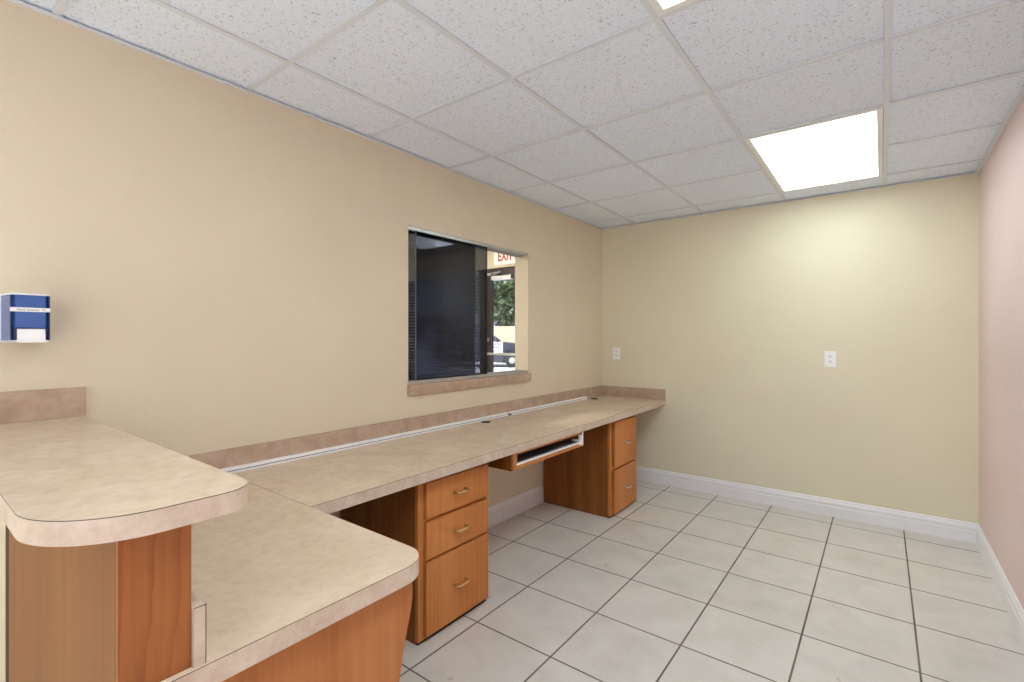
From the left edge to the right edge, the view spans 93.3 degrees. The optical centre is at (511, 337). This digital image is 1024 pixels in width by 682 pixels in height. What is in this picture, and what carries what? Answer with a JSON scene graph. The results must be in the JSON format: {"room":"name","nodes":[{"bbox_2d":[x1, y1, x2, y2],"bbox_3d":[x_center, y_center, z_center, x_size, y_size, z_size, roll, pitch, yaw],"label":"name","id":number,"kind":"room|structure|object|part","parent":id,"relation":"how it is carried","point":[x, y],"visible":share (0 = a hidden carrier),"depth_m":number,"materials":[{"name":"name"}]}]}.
{"room":"reception office","nodes":[
{"label":"reception office","id":0,"kind":"room"},
{"bbox_2d":[0,0,601,517],"bbox_3d":[-1.142,0.077,2.195,0.127,2.500,6.700,0,0,37],"label":"wall","id":1,"kind":"structure","parent":0,"point":[221,266],"depth_m":2.02,"materials":[{"name":"yellow paint"}]},
{"bbox_2d":[0,517,5,681],"bbox_3d":[-1.510,0.816,1.498,0.134,1.022,0.100,0,0,37],"label":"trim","id":2,"kind":"structure","parent":1,"relation":"attached to","point":[2,524],"depth_m":1.45,"materials":[{"name":"yellow paint"}]},
{"bbox_2d":[0,293,49,342],"bbox_3d":[-1.512,-0.059,1.507,0.122,0.151,0.110,0,0,37],"label":"soap dispenser","id":3,"kind":"object","parent":1,"relation":"attached to","point":[24,317],"visible":1,"depth_m":1.47,"materials":[{"name":"blue plastic"}]},
{"bbox_3d":[-1.466,-0.005,1.473,0.008,0.041,0.062,0,0,37],"label":"push lever","id":4,"kind":"part","parent":3,"relation":"part of","materials":[{"name":"white plastic"}]},
{"bbox_2d":[0,387,85,423],"bbox_3d":[-1.576,0.218,1.506,0.020,0.096,0.377,0,0,37],"label":"backsplash","id":5,"kind":"structure","parent":1,"relation":"attached to","point":[29,405],"depth_m":1.56,"materials":[{"name":"brown laminate"}]},
{"bbox_2d":[187,449,224,468],"bbox_3d":[-1.353,0.514,1.797,0.020,0.096,0.524,0,0,37],"label":"backsplash","id":6,"kind":"structure","parent":1,"relation":"attached to","point":[216,459],"depth_m":1.96,"materials":[{"name":"brown laminate"}]},
{"bbox_2d":[224,385,602,467],"bbox_3d":[-0.160,0.514,3.358,0.020,0.096,3.404,0,0,37],"label":"backsplash","id":7,"kind":"structure","parent":1,"relation":"attached to","point":[252,453],"depth_m":2.61,"materials":[{"name":"brown laminate"}]},
{"bbox_2d":[407,226,530,395],"bbox_3d":[-0.283,-0.158,3.310,0.161,0.986,1.216,0,0,37],"label":"window","id":8,"kind":"structure","parent":1,"relation":"in","point":[417,387],"depth_m":3.08,"materials":[{"name":"black glass"}]},
{"bbox_3d":[-0.448,-0.186,3.083,0.007,0.905,0.631,0,0,37],"label":"sliding pane","id":9,"kind":"part","parent":8,"relation":"part of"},
{"bbox_3d":[-0.374,-0.186,3.128,0.007,0.905,0.655,0,0,37],"label":"sliding pane","id":10,"kind":"part","parent":8,"relation":"part of","materials":[{"name":"black glass"}]},
{"bbox_2d":[488,485,542,528],"bbox_3d":[-0.629,1.257,2.749,0.014,0.139,2.883,0,0,37],"label":"baseboard","id":11,"kind":"structure","parent":1,"relation":"attached to","point":[505,510],"depth_m":3.58,"materials":[{"name":"white paint"}]},
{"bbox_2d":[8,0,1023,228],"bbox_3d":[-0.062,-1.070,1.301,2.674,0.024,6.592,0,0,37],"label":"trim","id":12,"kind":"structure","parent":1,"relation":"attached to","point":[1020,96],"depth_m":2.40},
{"bbox_2d":[487,251,514,268],"bbox_3d":[-1.117,0.017,6.494,5.056,2.620,0.160,0,0,37],"label":"wall","id":13,"kind":"structure","parent":0,"point":[490,255],"depth_m":5.72,"materials":[{"name":"beige paint"}]},
{"bbox_2d":[487,266,514,371],"bbox_3d":[0.052,0.255,5.501,1.039,2.145,0.257,0,0,37],"label":"door","id":14,"kind":"structure","parent":13,"relation":"in","point":[507,273],"depth_m":5.80,"materials":[{"name":"brown metal"}]},
{"bbox_2d":[494,252,514,265],"bbox_3d":[-0.068,-0.938,5.558,0.320,0.190,0.052,0,0,37],"label":"exit sign","id":15,"kind":"object","parent":13,"relation":"attached to","point":[499,259],"visible":0.48,"depth_m":5.56,"materials":[{"name":"white plastic"}]},
{"bbox_2d":[20,0,1023,227],"bbox_3d":[-0.062,-1.072,1.301,2.668,0.020,6.586,0,0,37],"label":"ceiling","id":16,"kind":"structure","parent":0,"point":[600,113],"depth_m":1.98,"materials":[{"name":"tile"}]},
{"bbox_2d":[648,0,696,15],"bbox_3d":[0.355,-1.105,0.939,0.588,0.094,1.192,0,0,37],"label":"ceiling light","id":17,"kind":"object","parent":16,"relation":"attached to","point":[661,7],"visible":1,"depth_m":1.54,"materials":[{"name":"white plastic"}]},
{"bbox_2d":[660,0,678,6],"bbox_3d":[0.355,-1.067,0.939,0.538,0.005,1.143,0,0,37],"label":"diffuser","id":18,"kind":"object","parent":17,"relation":"attached to","point":[663,3],"depth_m":1.54,"materials":[{"name":"white plastic"}]},
{"bbox_2d":[744,107,882,192],"bbox_3d":[1.837,-1.105,2.875,0.588,0.094,1.192,0,0,37],"label":"ceiling light","id":19,"kind":"object","parent":16,"relation":"attached to","point":[847,148],"visible":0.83,"depth_m":2.77,"materials":[{"name":"white plastic"}]},
{"bbox_2d":[399,480,1023,681],"bbox_3d":[-0.069,1.367,1.299,2.921,0.080,6.820,0,0,37],"label":"floor","id":20,"kind":"structure","parent":0,"point":[678,584],"depth_m":2.39,"materials":[{"name":"tile"}]},
{"bbox_2d":[0,387,247,681],"bbox_3d":[-1.076,0.749,1.123,1.281,1.157,0.377,0,0,37],"label":"reception counter","id":21,"kind":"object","parent":20,"relation":"on","point":[98,517],"depth_m":0.86,"materials":[{"name":"brown wood"}]},
{"bbox_3d":[-1.022,0.816,1.068,1.024,1.022,0.012,0,0,37],"label":"panel","id":22,"kind":"part","parent":21,"relation":"part of","materials":[{"name":"brown wood"}]},
{"bbox_3d":[-0.583,0.816,0.789,0.012,1.022,0.100,0,0,37],"label":"panel","id":23,"kind":"part","parent":21,"relation":"part of","materials":[{"name":"brown wood"}]},
{"bbox_2d":[161,449,418,681],"bbox_3d":[-0.906,0.893,1.365,1.256,0.868,0.668,0,0,37],"label":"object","id":24,"kind":"structure","parent":20,"relation":"on","point":[284,589],"depth_m":1.11,"materials":[{"name":"beige laminate"}]},
{"bbox_2d":[191,592,204,668],"bbox_3d":[-1.030,0.511,1.206,1.250,0.102,0.018,0,0,37],"label":"backsplash","id":25,"kind":"structure","parent":24,"relation":"on","point":[198,614],"depth_m":0.83,"materials":[{"name":"beige laminate"}]},
{"bbox_3d":[-0.405,0.966,1.043,0.021,0.722,0.475,0,0,37],"label":"leg panel","id":26,"kind":"part","parent":24,"relation":"part of","materials":[{"name":"brown wood"}]},
{"bbox_2d":[340,463,487,645],"bbox_3d":[-0.475,0.966,2.415,0.633,0.722,0.456,0,0,37],"label":"base cabinet","id":27,"kind":"object","parent":20,"relation":"on","point":[445,519],"visible":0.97,"depth_m":2.19,"materials":[{"name":"brown wood"}]},
{"bbox_2d":[224,385,665,513],"bbox_3d":[0.105,0.583,3.167,0.672,0.234,3.424,0,0,37],"label":"countertop","id":28,"kind":"structure","parent":27,"relation":"on","point":[328,483],"depth_m":2.47,"materials":[{"name":"beige laminate"}]},
{"bbox_2d":[221,412,507,473],"bbox_3d":[-0.761,0.550,2.533,0.026,0.022,2.380,0,0,37],"label":"cable raceway","id":29,"kind":"object","parent":28,"relation":"on","point":[234,469],"visible":0.65,"depth_m":2.43,"materials":[{"name":"white plastic"}]},
{"bbox_3d":[-0.173,0.653,2.661,0.440,0.094,0.018,0,0,37],"label":"panel","id":30,"kind":"part","parent":28,"relation":"part of","materials":[{"name":"brown wood"}]},
{"bbox_3d":[0.005,0.653,2.557,0.030,0.094,0.032,0,0,37],"label":"post","id":31,"kind":"part","parent":28,"relation":"part of","materials":[{"name":"brown wood"}]},
{"bbox_3d":[0.054,0.653,2.956,0.443,0.094,0.762,0,0,37],"label":"keyboard drawer","id":32,"kind":"part","parent":28,"relation":"part of","materials":[{"name":"brown wood"}]},
{"bbox_2d":[508,397,586,414],"bbox_3d":[0.330,0.550,3.959,0.026,0.022,1.140,0,0,37],"label":"cable raceway","id":33,"kind":"object","parent":28,"relation":"on","point":[580,398],"visible":0.98,"depth_m":3.87,"materials":[{"name":"white plastic"}]},
{"bbox_3d":[0.228,0.614,2.843,0.016,0.018,0.693,0,0,37],"label":"rail","id":34,"kind":"part","parent":28,"relation":"part of","materials":[{"name":"brown wood"}]},
{"bbox_3d":[0.063,0.690,2.970,0.439,0.021,0.693,0,0,37],"label":"panel","id":35,"kind":"part","parent":28,"relation":"part of","materials":[{"name":"brown wood"}]},
{"bbox_3d":[0.279,0.653,3.252,0.440,0.094,0.018,0,0,37],"label":"panel","id":36,"kind":"part","parent":28,"relation":"part of","materials":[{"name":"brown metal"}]},
{"bbox_3d":[-0.273,0.960,2.261,0.019,0.710,0.456,0,0,37],"label":"frame","id":37,"kind":"part","parent":27,"relation":"part of","materials":[{"name":"brown wood"}]},
{"bbox_3d":[-0.252,1.137,2.257,0.019,0.320,0.412,0,0,37],"label":"drawer","id":38,"kind":"part","parent":27,"relation":"part of","materials":[{"name":"brown wood"}]},
{"bbox_3d":[-0.252,0.885,2.257,0.019,0.160,0.412,0,0,37],"label":"drawer","id":39,"kind":"part","parent":27,"relation":"part of","materials":[{"name":"brown wood"}]},
{"bbox_3d":[-0.252,0.710,2.257,0.019,0.154,0.412,0,0,37],"label":"drawer","id":40,"kind":"part","parent":27,"relation":"part of","materials":[{"name":"brown wood"}]},
{"bbox_3d":[-0.230,1.138,2.241,0.033,0.020,0.093,0,0,37],"label":"handle","id":41,"kind":"part","parent":27,"relation":"part of","materials":[{"name":"gold metal"}]},
{"bbox_3d":[-0.230,0.886,2.241,0.033,0.020,0.093,0,0,37],"label":"handle","id":42,"kind":"part","parent":27,"relation":"part of","materials":[{"name":"gold metal"}]},
{"bbox_3d":[-0.230,0.711,2.241,0.033,0.020,0.093,0,0,37],"label":"handle","id":43,"kind":"part","parent":27,"relation":"part of","materials":[{"name":"gold metal"}]},
{"bbox_2d":[544,415,635,517],"bbox_3d":[0.646,0.966,3.881,0.633,0.722,0.450,0,0,37],"label":"base cabinet","id":44,"kind":"object","parent":20,"relation":"on","point":[596,477],"visible":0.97,"depth_m":3.67,"materials":[{"name":"brown wood"}]},
{"bbox_3d":[0.848,0.960,3.726,0.019,0.710,0.450,0,0,37],"label":"frame","id":45,"kind":"part","parent":44,"relation":"part of","materials":[{"name":"brown wood"}]},
{"bbox_3d":[0.871,1.143,3.725,0.019,0.321,0.392,0,0,37],"label":"drawer","id":46,"kind":"part","parent":44,"relation":"part of","materials":[{"name":"brown wood"}]},
{"bbox_3d":[0.871,0.798,3.725,0.019,0.338,0.392,0,0,37],"label":"drawer","id":47,"kind":"part","parent":44,"relation":"part of","materials":[{"name":"brown wood"}]},
{"bbox_2d":[602,173,978,523],"bbox_3d":[2.021,0.077,3.926,2.794,2.500,0.108,0,0,37],"label":"wall","id":48,"kind":"structure","parent":0,"point":[735,314],"depth_m":3.66,"materials":[{"name":"yellow paint"}]},
{"bbox_2d":[613,347,619,358],"bbox_3d":[1.002,0.151,4.631,0.072,0.116,0.008,0,0,37],"label":"wall outlet","id":49,"kind":"object","parent":48,"relation":"attached to","point":[616,350],"visible":1,"depth_m":4.63,"materials":[{"name":"white plastic"}]},
{"bbox_2d":[603,385,665,399],"bbox_3d":[1.125,0.514,4.530,0.636,0.096,0.020,0,0,37],"label":"backsplash","id":50,"kind":"structure","parent":48,"relation":"attached to","point":[633,392],"depth_m":4.50,"materials":[{"name":"brown laminate"}]},
{"bbox_2d":[636,466,977,543],"bbox_3d":[1.936,1.262,3.914,2.672,0.129,0.014,0,0,37],"label":"baseboard","id":51,"kind":"structure","parent":48,"relation":"attached to","point":[964,531],"depth_m":3.62,"materials":[{"name":"white paint"}]},
{"bbox_2d":[824,351,835,366],"bbox_3d":[2.365,0.159,3.589,0.072,0.116,0.008,0,0,37],"label":"wall outlet","id":52,"kind":"object","parent":48,"relation":"attached to","point":[829,356],"visible":1,"depth_m":3.59,"materials":[{"name":"white plastic"}]},
{"bbox_2d":[979,97,1023,609],"bbox_3d":[1.048,0.077,0.453,0.120,2.500,6.592,0,0,37],"label":"wall","id":53,"kind":"structure","parent":0,"point":[1001,177],"depth_m":2.48,"materials":[{"name":"pink paint"}]},
{"bbox_2d":[976,524,1023,647],"bbox_3d":[0.990,1.262,0.488,0.014,0.129,6.576,0,0,37],"label":"baseboard","id":54,"kind":"structure","parent":53,"relation":"attached to","point":[1015,611],"depth_m":2.44,"materials":[{"name":"white paint"}]},
{"label":"outside","id":55,"kind":"structure","parent":0,"visible":0},
{"bbox_2d":[494,362,514,371],"bbox_3d":[-1.283,1.467,23.013,110.000,0.120,115.000,0,0,37],"label":"ground","id":56,"kind":"structure","parent":55,"point":[498,366],"depth_m":22.66,"materials":[{"name":"concrete"}]},
{"bbox_2d":[494,279,514,325],"bbox_3d":[-0.440,-2.349,33.108,6.717,7.524,6.101,0,0,-5],"label":"leafy tree","id":57,"kind":"object","parent":56,"relation":"on","point":[503,305],"visible":0.23,"depth_m":31.65,"materials":[{"name":"green plant"}]},
{"bbox_2d":[494,335,514,366],"bbox_3d":[-1.367,0.480,23.400,4.580,1.834,2.160,0,0,0],"label":"parked car","id":58,"kind":"object","parent":56,"relation":"on","point":[500,346],"visible":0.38,"depth_m":22.50,"materials":[{"name":"paint"}]},
{"bbox_2d":[494,326,514,362],"bbox_3d":[0.968,0.388,27.500,4.600,2.020,2.160,0,0,0],"label":"parked car","id":59,"kind":"object","parent":56,"relation":"on","point":[505,333],"visible":0.02,"depth_m":26.60,"materials":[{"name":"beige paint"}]}
]}

